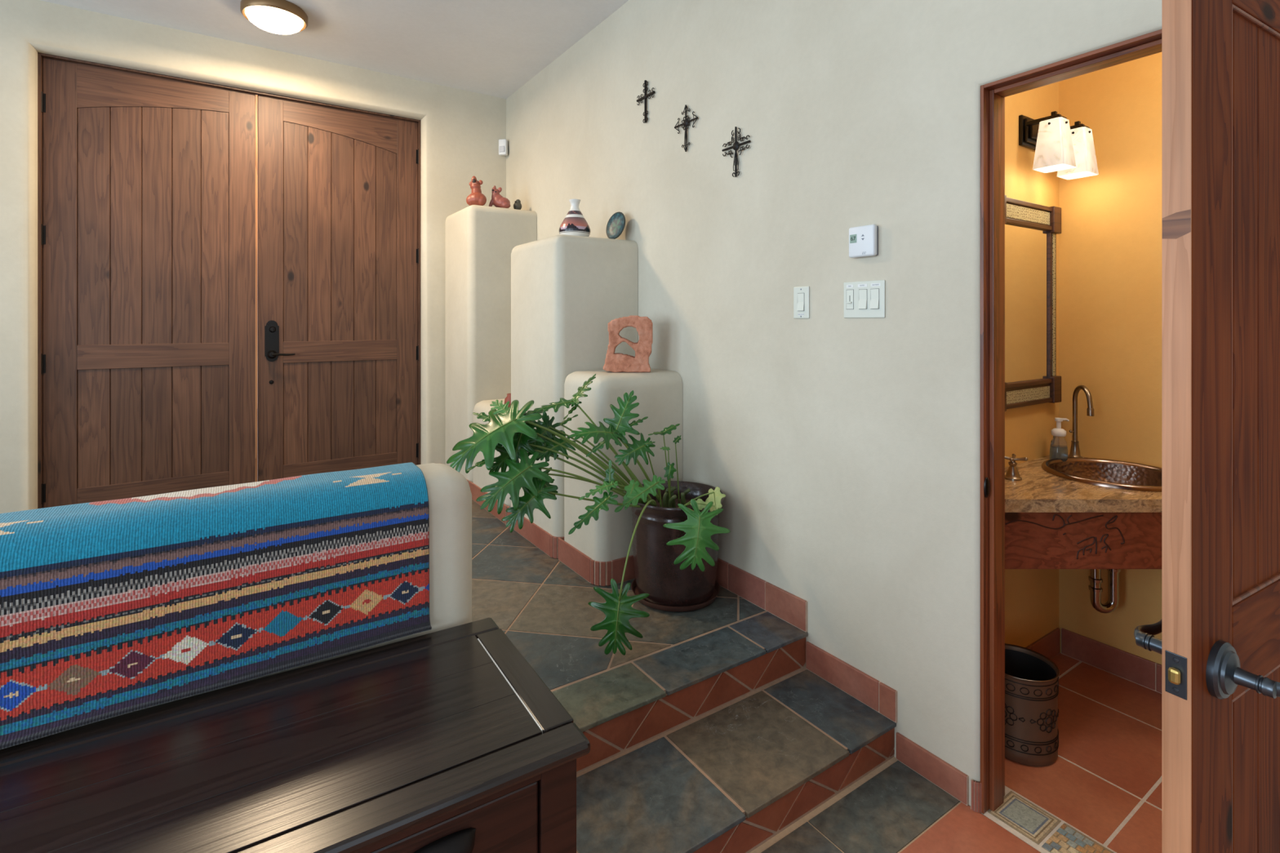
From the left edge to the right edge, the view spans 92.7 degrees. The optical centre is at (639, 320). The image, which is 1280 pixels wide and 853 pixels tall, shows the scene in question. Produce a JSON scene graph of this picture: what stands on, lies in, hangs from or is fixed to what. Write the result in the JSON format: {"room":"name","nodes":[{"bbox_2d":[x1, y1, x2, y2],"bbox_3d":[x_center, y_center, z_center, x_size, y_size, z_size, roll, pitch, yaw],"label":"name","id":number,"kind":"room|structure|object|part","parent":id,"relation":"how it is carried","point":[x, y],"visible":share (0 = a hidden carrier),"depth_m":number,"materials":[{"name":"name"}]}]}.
{"room":"entrance hall","nodes":[
{"label":"entrance hall","id":0,"kind":"room"},
{"bbox_2d":[0,0,506,513],"bbox_3d":[-2.893,-0.217,3.598,4.900,3.400,0.300,0,0,-34],"label":"wall","id":1,"kind":"structure","parent":0,"point":[462,130],"depth_m":3.48,"materials":[{"name":"beige paint"}]},
{"bbox_2d":[41,57,257,508],"bbox_3d":[-2.846,-0.149,3.599,1.004,2.563,0.070,0,0,-34],"label":"door","id":2,"kind":"structure","parent":1,"relation":"in","point":[149,226],"depth_m":3.57,"materials":[{"name":"brown wood"}]},
{"bbox_3d":[-2.841,1.034,3.593,0.700,0.197,0.012,0,0,-34],"label":"rail","id":3,"kind":"part","parent":2,"relation":"part of","materials":[{"name":"brown wood"}]},
{"bbox_3d":[-2.841,0.206,3.593,0.700,0.138,0.012,0,0,-34],"label":"rail","id":4,"kind":"part","parent":2,"relation":"part of","materials":[{"name":"brown wood"}]},
{"bbox_3d":[-2.841,-1.307,3.593,0.700,0.248,0.012,0,0,-34],"label":"arched rail","id":5,"kind":"part","parent":2,"relation":"part of","materials":[{"name":"brown wood"}]},
{"bbox_3d":[-2.843,-0.576,3.595,0.700,1.428,0.006,0,0,-34],"label":"panel","id":6,"kind":"part","parent":2,"relation":"part of","materials":[{"name":"brown wood"}]},
{"bbox_3d":[-2.843,0.606,3.595,0.700,0.660,0.006,0,0,-34],"label":"panel","id":7,"kind":"part","parent":2,"relation":"part of","materials":[{"name":"brown wood"}]},
{"bbox_2d":[37,52,421,508],"bbox_3d":[-2.438,-0.152,3.885,1.999,2.580,0.110,0,0,-34],"label":"trim","id":8,"kind":"structure","parent":1,"relation":"attached to","point":[40,55],"depth_m":3.32,"materials":[{"name":"brown wood"}]},
{"bbox_2d":[257,94,418,481],"bbox_3d":[-2.004,-0.149,4.140,0.994,2.563,0.110,0,0,-34],"label":"door","id":9,"kind":"structure","parent":1,"relation":"in","point":[338,250],"depth_m":4.12,"materials":[{"name":"brown wood"}]},
{"bbox_3d":[-2.355,0.132,3.906,0.078,0.265,0.008,0,0,-34],"label":"handle plate","id":10,"kind":"part","parent":9,"relation":"part of","materials":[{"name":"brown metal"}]},
{"bbox_3d":[-2.297,0.217,3.909,0.153,0.054,0.052,0,0,-34],"label":"lever","id":11,"kind":"part","parent":9,"relation":"part of","materials":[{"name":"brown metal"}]},
{"bbox_3d":[-2.019,-0.576,4.147,0.698,1.428,0.006,0,0,-34],"label":"panel","id":12,"kind":"part","parent":9,"relation":"part of","materials":[{"name":"brown wood"}]},
{"bbox_3d":[-2.018,1.034,4.145,0.698,0.197,0.012,0,0,-34],"label":"rail","id":13,"kind":"part","parent":9,"relation":"part of","materials":[{"name":"brown wood"}]},
{"bbox_3d":[-2.018,0.206,4.145,0.698,0.138,0.012,0,0,-34],"label":"rail","id":14,"kind":"part","parent":9,"relation":"part of","materials":[{"name":"brown wood"}]},
{"bbox_3d":[-2.019,0.606,4.147,0.698,0.660,0.006,0,0,-34],"label":"panel","id":15,"kind":"part","parent":9,"relation":"part of","materials":[{"name":"brown wood"}]},
{"bbox_3d":[-2.018,-1.307,4.145,0.698,0.247,0.012,0,0,-34],"label":"arched rail","id":16,"kind":"part","parent":9,"relation":"part of","materials":[{"name":"brown wood"}]},
{"bbox_2d":[110,462,471,718],"bbox_3d":[-1.869,0.907,0.701,3.375,1.050,0.223,0,0,-34],"label":"wall partition","id":17,"kind":"structure","parent":0,"point":[449,492],"depth_m":1.51,"materials":[{"name":"beige paint"}]},
{"bbox_2d":[0,462,431,749],"bbox_3d":[-1.253,0.652,1.103,1.647,0.561,0.268,0,0,-34],"label":"blanket","id":18,"kind":"object","parent":17,"relation":"on","point":[108,609],"visible":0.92,"depth_m":1.23,"materials":[{"name":"fabric"}]},
{"bbox_2d":[40,0,628,98],"bbox_3d":[-0.694,-1.769,0.047,4.600,0.150,8.050,0,0,-34],"label":"ceiling","id":19,"kind":"structure","parent":0,"point":[490,47],"depth_m":3.56,"materials":[{"name":"paint"}]},
{"bbox_2d":[240,0,307,34],"bbox_3d":[-1.988,-1.640,3.326,0.316,0.108,0.316,0,0,-34],"label":"ceiling light","id":20,"kind":"object","parent":19,"relation":"attached to","point":[275,16],"visible":1,"depth_m":3.25,"materials":[{"name":"white glass"}]},
{"bbox_2d":[471,499,807,774],"bbox_3d":[-2.198,1.260,2.292,4.600,0.245,3.244,0,0,-34],"label":"floor","id":21,"kind":"structure","parent":0,"point":[686,666],"depth_m":2.15,"materials":[{"name":"tile"}]},
{"bbox_2d":[468,399,511,524],"bbox_3d":[-0.727,0.825,3.796,0.478,0.625,0.636,0,0,-34],"label":"pedestal","id":22,"kind":"object","parent":21,"relation":"on","point":[482,478],"visible":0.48,"depth_m":3.75,"materials":[{"name":"paint"}]},
{"bbox_2d":[504,393,511,407],"bbox_3d":[-0.762,0.472,3.607,0.080,0.078,0.080,0,0,-34],"label":"clay jar","id":23,"kind":"object","parent":22,"relation":"on","point":[508,397],"visible":0.44,"depth_m":3.58,"materials":[{"name":"brown ceramic"}]},
{"bbox_2d":[444,204,537,482],"bbox_3d":[-1.067,0.190,4.298,0.483,1.895,0.568,0,0,-34],"label":"pedestal","id":24,"kind":"object","parent":21,"relation":"on","point":[480,241],"visible":0.7,"depth_m":4.04,"materials":[{"name":"paint"}]},
{"bbox_2d":[466,175,486,205],"bbox_3d":[-1.091,-0.861,4.074,0.131,0.203,0.113,0,0,-11],"label":"figurine","id":25,"kind":"object","parent":24,"relation":"on","point":[476,197],"visible":0.94,"depth_m":4.04,"materials":[{"name":"brown ceramic"}]},
{"bbox_2d":[488,185,510,208],"bbox_3d":[-0.953,-0.836,4.158,0.146,0.167,0.088,0,0,2],"label":"figurine","id":26,"kind":"object","parent":24,"relation":"on","point":[497,200],"visible":0.92,"depth_m":4.13,"materials":[{"name":"red ceramic"}]},
{"bbox_2d":[513,199,521,209],"bbox_3d":[-0.849,-0.800,4.234,0.056,0.078,0.053,0,0,-34],"label":"bird figurine","id":27,"kind":"object","parent":24,"relation":"on","point":[517,205],"visible":0.9,"depth_m":4.22,"materials":[{"name":"grey ceramic"}]},
{"bbox_2d":[506,234,637,559],"bbox_3d":[-0.374,0.360,3.272,0.474,1.555,0.618,0,0,-34],"label":"pedestal","id":28,"kind":"object","parent":21,"relation":"on","point":[566,290],"visible":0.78,"depth_m":3.02,"materials":[{"name":"paint"}]},
{"bbox_2d":[559,199,590,236],"bbox_3d":[-0.340,-0.523,3.179,0.163,0.208,0.163,0,0,9],"label":"vase","id":29,"kind":"object","parent":28,"relation":"on","point":[575,224],"visible":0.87,"depth_m":3.13,"materials":[{"name":"white ceramic"}]},
{"bbox_2d":[605,211,625,239],"bbox_3d":[-0.126,-0.497,3.207,0.050,0.148,0.151,0,0,-34],"label":"dish","id":30,"kind":"object","parent":28,"relation":"on","point":[615,225],"visible":1,"depth_m":3.21,"materials":[{"name":"blue ceramic"}]},
{"bbox_2d":[558,368,682,586],"bbox_3d":[-0.093,0.689,2.866,0.458,0.897,0.382,0,0,-34],"label":"pedestal","id":31,"kind":"object","parent":21,"relation":"on","point":[597,551],"visible":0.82,"depth_m":2.71,"materials":[{"name":"paint"}]},
{"bbox_2d":[603,315,653,372],"bbox_3d":[-0.056,0.108,2.842,0.230,0.263,0.086,0,0,0],"label":"sculpture","id":32,"kind":"object","parent":31,"relation":"on","point":[614,362],"visible":1,"depth_m":2.81,"materials":[{"name":"stone"}]},
{"bbox_2d":[631,577,719,612],"bbox_3d":[0.147,1.121,2.543,0.368,0.030,0.368,0,0,-34],"label":"saucer","id":33,"kind":"object","parent":21,"relation":"on","point":[633,586],"visible":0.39,"depth_m":2.40,"materials":[{"name":"brown ceramic"}]},
{"bbox_2d":[631,480,724,606],"bbox_3d":[0.147,0.923,2.543,0.406,0.405,0.406,0,0,-34],"label":"plant pot","id":34,"kind":"object","parent":33,"relation":"on","point":[656,575],"visible":0.66,"depth_m":2.40,"materials":[{"name":"brown ceramic"}]},
{"bbox_2d":[446,373,730,655],"bbox_3d":[-0.182,0.647,2.223,1.046,0.856,0.579,0,0,-11],"label":"philodendron","id":35,"kind":"object","parent":34,"relation":"in","point":[510,428],"visible":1,"depth_m":2.25,"materials":[{"name":"green plant"}]},
{"bbox_3d":[0.139,0.749,2.503,0.110,0.107,0.132,0,0,27],"label":"crown","id":36,"kind":"part","parent":35,"relation":"part of","materials":[{"name":"green plant"}]},
{"bbox_2d":[576,667,896,852],"bbox_3d":[0.209,1.351,1.753,1.200,0.163,0.380,0,0,-34],"label":"step","id":37,"kind":"structure","parent":0,"point":[733,777],"depth_m":1.73,"materials":[{"name":"tile"}]},
{"bbox_2d":[506,0,1161,806],"bbox_3d":[1.267,-0.217,1.361,0.120,3.400,8.050,0,0,-34],"label":"wall","id":38,"kind":"structure","parent":0,"point":[843,453],"depth_m":2.17,"materials":[{"name":"beige paint"}]},
{"bbox_2d":[498,138,507,155],"bbox_3d":[-1.032,-1.306,4.616,0.074,0.118,0.080,0,0,-34],"label":"sensor","id":39,"kind":"object","parent":38,"relation":"attached to","point":[503,143],"visible":1,"depth_m":4.59,"materials":[{"name":"white plastic"}]},
{"bbox_2d":[636,80,654,123],"bbox_3d":[0.028,-1.105,3.083,0.013,0.212,0.152,0,0,-34],"label":"wall cross","id":40,"kind":"object","parent":38,"relation":"attached to","point":[645,84],"visible":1,"depth_m":3.08,"materials":[{"name":"black metal"}]},
{"bbox_2d":[674,104,697,151],"bbox_3d":[0.210,-0.884,2.809,0.011,0.216,0.172,0,0,-34],"label":"wall cross","id":41,"kind":"object","parent":38,"relation":"attached to","point":[686,121],"visible":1,"depth_m":2.81,"materials":[{"name":"black metal"}]},
{"bbox_2d":[721,126,750,177],"bbox_3d":[0.397,-0.699,2.531,0.011,0.207,0.164,0,0,-34],"label":"wall cross","id":42,"kind":"object","parent":38,"relation":"attached to","point":[735,145],"visible":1,"depth_m":2.53,"materials":[{"name":"black metal"}]},
{"bbox_2d":[793,286,809,318],"bbox_3d":[0.593,-0.066,2.248,0.012,0.117,0.073,0,0,-34],"label":"light switch","id":43,"kind":"object","parent":38,"relation":"attached to","point":[801,294],"visible":1,"depth_m":2.24,"materials":[{"name":"white plastic"}]},
{"bbox_2d":[715,557,982,813],"bbox_3d":[0.581,1.204,2.278,0.029,0.357,1.366,0,0,-34],"label":"baseboard","id":44,"kind":"structure","parent":38,"relation":"attached to","point":[788,607],"depth_m":2.06,"materials":[{"name":"tile"}]},
{"bbox_2d":[848,224,878,257],"bbox_3d":[0.737,-0.261,2.015,0.031,0.102,0.100,0,0,-34],"label":"thermostat","id":45,"kind":"object","parent":38,"relation":"attached to","point":[863,240],"visible":1,"depth_m":2.00,"materials":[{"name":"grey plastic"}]},
{"bbox_3d":[0.746,-0.260,2.023,0.008,0.095,0.094,0,0,-34],"label":"plate","id":46,"kind":"part","parent":45,"relation":"part of","materials":[{"name":"grey plastic"}]},
{"bbox_2d":[844,280,884,317],"bbox_3d":[0.740,-0.070,2.026,0.014,0.122,0.158,0,0,-34],"label":"light switch","id":47,"kind":"object","parent":38,"relation":"attached to","point":[864,299],"visible":1,"depth_m":2.02,"materials":[{"name":"white plastic"}]},
{"bbox_3d":[0.712,-0.071,2.070,0.001,0.065,0.028,0,0,-34],"label":"slider plate","id":48,"kind":"part","parent":47,"relation":"part of","materials":[{"name":"white plastic"}]},
{"bbox_2d":[980,84,1004,813],"bbox_3d":[1.193,0.361,1.471,0.120,2.042,0.673,0,0,-34],"label":"trim","id":49,"kind":"structure","parent":38,"relation":"attached to","point":[992,104],"depth_m":1.72,"materials":[{"name":"brown wood"}]},
{"bbox_2d":[983,477,990,497],"bbox_3d":[0.975,0.469,1.714,0.026,0.058,0.006,0,0,-34],"label":"strike plate","id":50,"kind":"object","parent":49,"relation":"attached to","point":[987,485],"visible":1,"depth_m":1.71,"materials":[{"name":"black metal"}]},
{"bbox_2d":[983,29,1161,97],"bbox_3d":[1.193,-0.649,1.471,0.120,0.022,0.653,0,0,-34],"label":"trim","id":51,"kind":"structure","parent":38,"relation":"attached to","point":[1150,43],"depth_m":1.54,"materials":[{"name":"brown wood"}]},
{"bbox_2d":[1133,0,1279,852],"bbox_3d":[1.030,0.370,1.039,0.630,2.005,0.194,0,0,-34],"label":"door","id":52,"kind":"structure","parent":38,"relation":"in","point":[1219,646],"depth_m":0.91,"materials":[{"name":"brown wood"}]},
{"bbox_3d":[0.851,0.517,1.013,0.050,0.026,0.140,0,0,37],"label":"lever","id":53,"kind":"part","parent":52,"relation":"part of","materials":[{"name":"grey metal"}]},
{"bbox_3d":[0.772,0.510,0.879,0.002,0.060,0.025,0,0,-29],"label":"latch plate","id":54,"kind":"part","parent":52,"relation":"part of","materials":[{"name":"grey metal"}]},
{"bbox_3d":[1.041,-0.560,1.029,0.326,0.145,0.035,0,0,-29],"label":"rail","id":55,"kind":"part","parent":52,"relation":"part of","materials":[{"name":"brown wood"}]},
{"bbox_3d":[1.041,0.511,1.029,0.326,0.143,0.035,0,0,-29],"label":"rail","id":56,"kind":"part","parent":52,"relation":"part of","materials":[{"name":"brown wood"}]},
{"bbox_3d":[1.047,0.863,1.018,0.326,0.560,0.008,0,0,-29],"label":"moulding","id":57,"kind":"part","parent":52,"relation":"part of","materials":[{"name":"brown wood"}]},
{"bbox_3d":[1.047,-0.024,1.018,0.326,0.927,0.008,0,0,-29],"label":"moulding","id":58,"kind":"part","parent":52,"relation":"part of","materials":[{"name":"brown wood"}]},
{"bbox_3d":[1.045,-0.024,1.021,0.326,0.927,0.004,0,0,-29],"label":"panel","id":59,"kind":"part","parent":52,"relation":"part of","materials":[{"name":"brown wood"}]},
{"bbox_3d":[1.045,0.863,1.021,0.326,0.560,0.004,0,0,-29],"label":"panel","id":60,"kind":"part","parent":52,"relation":"part of","materials":[{"name":"brown wood"}]},
{"bbox_3d":[0.927,0.517,0.875,0.140,0.026,0.050,0,0,-6],"label":"lever","id":61,"kind":"part","parent":52,"relation":"part of","materials":[{"name":"grey metal"}]},
{"bbox_2d":[750,653,1161,852],"bbox_3d":[-0.228,1.431,0.359,5.720,0.102,8.050,0,0,-34],"label":"floor","id":62,"kind":"structure","parent":0,"point":[1102,792],"depth_m":1.75,"materials":[{"name":"orange tile"}]},
{"bbox_2d":[0,617,590,852],"bbox_3d":[-0.970,1.063,0.842,1.750,0.638,0.548,0,0,-32],"label":"wooden chest","id":63,"kind":"object","parent":62,"relation":"on","point":[447,740],"visible":1,"depth_m":1.03,"materials":[{"name":"brown wood"}]},
{"bbox_3d":[-0.306,0.839,0.953,0.110,0.044,0.027,0,0,-32],"label":"cup pull","id":64,"kind":"part","parent":63,"relation":"part of","materials":[{"name":"black metal"}]},
{"bbox_3d":[-0.496,0.874,0.857,0.751,0.162,0.014,0,0,-32],"label":"drawer","id":65,"kind":"part","parent":63,"relation":"part of","materials":[{"name":"brown wood"}]},
{"bbox_3d":[-0.841,1.075,0.638,1.710,0.615,0.020,0,0,-32],"label":"frame","id":66,"kind":"part","parent":63,"relation":"part of","materials":[{"name":"brown wood"}]},
{"bbox_2d":[1004,643,1059,766],"bbox_3d":[1.235,1.246,1.993,0.222,0.268,0.222,0,0,-34],"label":"trash can","id":67,"kind":"object","parent":62,"relation":"on","point":[1031,677],"visible":0.68,"depth_m":1.90,"materials":[{"name":"brown metal"}]},
{"bbox_2d":[1004,81,1058,647],"bbox_3d":[1.346,0.107,2.338,1.100,2.750,0.100,0,0,-34],"label":"wall","id":68,"kind":"structure","parent":0,"point":[1031,595],"depth_m":2.40,"materials":[{"name":"paint"}]},
{"bbox_2d":[1004,195,1061,411],"bbox_3d":[1.492,-0.064,2.355,0.520,0.792,0.034,0,0,-34],"label":"wall mirror","id":69,"kind":"object","parent":68,"relation":"attached to","point":[1031,229],"visible":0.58,"depth_m":2.37,"materials":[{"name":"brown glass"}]},
{"bbox_3d":[1.487,-0.064,2.361,0.450,0.732,0.004,0,0,-34],"label":"glass","id":70,"kind":"part","parent":69,"relation":"part of","materials":[{"name":"white mirror"}]},
{"bbox_3d":[1.487,0.281,2.361,0.510,0.094,0.018,0,0,-34],"label":"frame rail","id":71,"kind":"part","parent":69,"relation":"part of","materials":[{"name":"wood"}]},
{"bbox_3d":[1.487,-0.408,2.361,0.510,0.094,0.018,0,0,-34],"label":"frame rail","id":72,"kind":"part","parent":69,"relation":"part of","materials":[{"name":"wood"}]},
{"bbox_2d":[1018,111,1098,179],"bbox_3d":[1.591,-0.675,2.336,0.306,0.230,0.176,0,0,-34],"label":"wall sconce","id":73,"kind":"object","parent":68,"relation":"attached to","point":[1060,146],"visible":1,"depth_m":2.30,"materials":[{"name":"white glass"}]},
{"bbox_3d":[1.551,-0.733,2.395,0.200,0.116,0.034,0,0,-34],"label":"plate","id":74,"kind":"part","parent":73,"relation":"part of","materials":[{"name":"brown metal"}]},
{"bbox_3d":[1.510,-0.753,2.278,0.060,0.032,0.123,0,0,-34],"label":"arm","id":75,"kind":"part","parent":73,"relation":"part of","materials":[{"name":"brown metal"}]},
{"bbox_3d":[1.527,-0.648,2.251,0.106,0.175,0.106,0,0,-34],"label":"lamp shade","id":76,"kind":"part","parent":73,"relation":"part of","materials":[{"name":"white glass"}]},
{"bbox_3d":[1.693,-0.648,2.363,0.106,0.175,0.106,0,0,-34],"label":"lamp shade","id":77,"kind":"part","parent":73,"relation":"part of","materials":[{"name":"white glass"}]},
{"bbox_3d":[1.676,-0.753,2.389,0.060,0.032,0.123,0,0,-34],"label":"arm","id":78,"kind":"part","parent":73,"relation":"part of","materials":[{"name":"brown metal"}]},
{"bbox_2d":[1004,454,1161,568],"bbox_3d":[1.564,0.665,1.943,1.008,0.225,0.797,0,0,-34],"label":"countertop","id":79,"kind":"structure","parent":68,"relation":"attached to","point":[1052,522],"depth_m":1.90,"materials":[{"name":"stone"}]},
{"bbox_2d":[1004,453,1028,480],"bbox_3d":[1.300,0.512,2.129,0.069,0.080,0.069,0,0,-9],"label":"water tap","id":80,"kind":"object","parent":79,"relation":"on","point":[1012,473],"visible":0.92,"depth_m":2.12,"materials":[{"name":"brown metal"}]},
{"bbox_3d":[1.300,0.481,2.129,0.069,0.018,0.069,0,0,-9],"label":"cross handle","id":81,"kind":"part","parent":80,"relation":"part of","materials":[{"name":"silver metal"}]},
{"bbox_2d":[1048,417,1069,461],"bbox_3d":[1.647,0.467,2.401,0.074,0.169,0.059,0,0,-34],"label":"soap dispenser","id":82,"kind":"object","parent":79,"relation":"on","point":[1058,447],"visible":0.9,"depth_m":2.38,"materials":[{"name":"white plastic"}]},
{"bbox_2d":[1048,435,1068,461],"bbox_3d":[1.647,0.500,2.401,0.074,0.102,0.059,0,0,-34],"label":"bottle","id":83,"kind":"object","parent":82,"relation":"attached to","point":[1058,447],"depth_m":2.38,"materials":[{"name":"clear plastic"}]},
{"bbox_2d":[1067,385,1093,457],"bbox_3d":[1.731,0.403,2.406,0.060,0.298,0.156,0,0,19],"label":"faucet","id":84,"kind":"object","parent":79,"relation":"on","point":[1074,450],"visible":0.94,"depth_m":2.44,"materials":[{"name":"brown metal"}]},
{"bbox_3d":[1.736,0.363,2.393,0.022,0.218,0.136,0,0,11],"label":"spout","id":85,"kind":"part","parent":84,"relation":"part of","materials":[{"name":"silver metal"}]},
{"bbox_2d":[1041,457,1161,492],"bbox_3d":[1.695,0.616,2.181,0.437,0.158,0.437,0,0,-34],"label":"sink","id":86,"kind":"object","parent":79,"relation":"in","point":[1112,473],"visible":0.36,"depth_m":2.31,"materials":[{"name":"orange metal"}]},
{"bbox_2d":[1088,568,1120,613],"bbox_3d":[1.774,0.893,2.339,0.185,0.420,0.118,0,0,-34],"label":"drain pipe","id":87,"kind":"object","parent":86,"relation":"attached to","point":[1095,578],"visible":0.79,"depth_m":2.29,"materials":[{"name":"brown metal"}]},
{"bbox_3d":[1.695,0.621,2.181,0.394,0.148,0.394,0,0,-34],"label":"bowl","id":88,"kind":"part","parent":86,"relation":"part of","materials":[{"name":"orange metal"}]},
{"bbox_2d":[1058,52,1161,664],"bbox_3d":[2.316,0.107,1.789,0.100,2.750,1.893,0,0,-34],"label":"wall","id":89,"kind":"structure","parent":0,"point":[1110,237],"depth_m":2.38,"materials":[{"name":"paint"}]},
{"bbox_2d":[1025,627,1161,693],"bbox_3d":[1.863,1.330,1.486,0.990,0.105,1.893,0,0,-34],"label":"baseboard","id":90,"kind":"structure","parent":89,"relation":"attached to","point":[1147,673],"depth_m":2.41,"materials":[{"name":"tile"}]}
]}

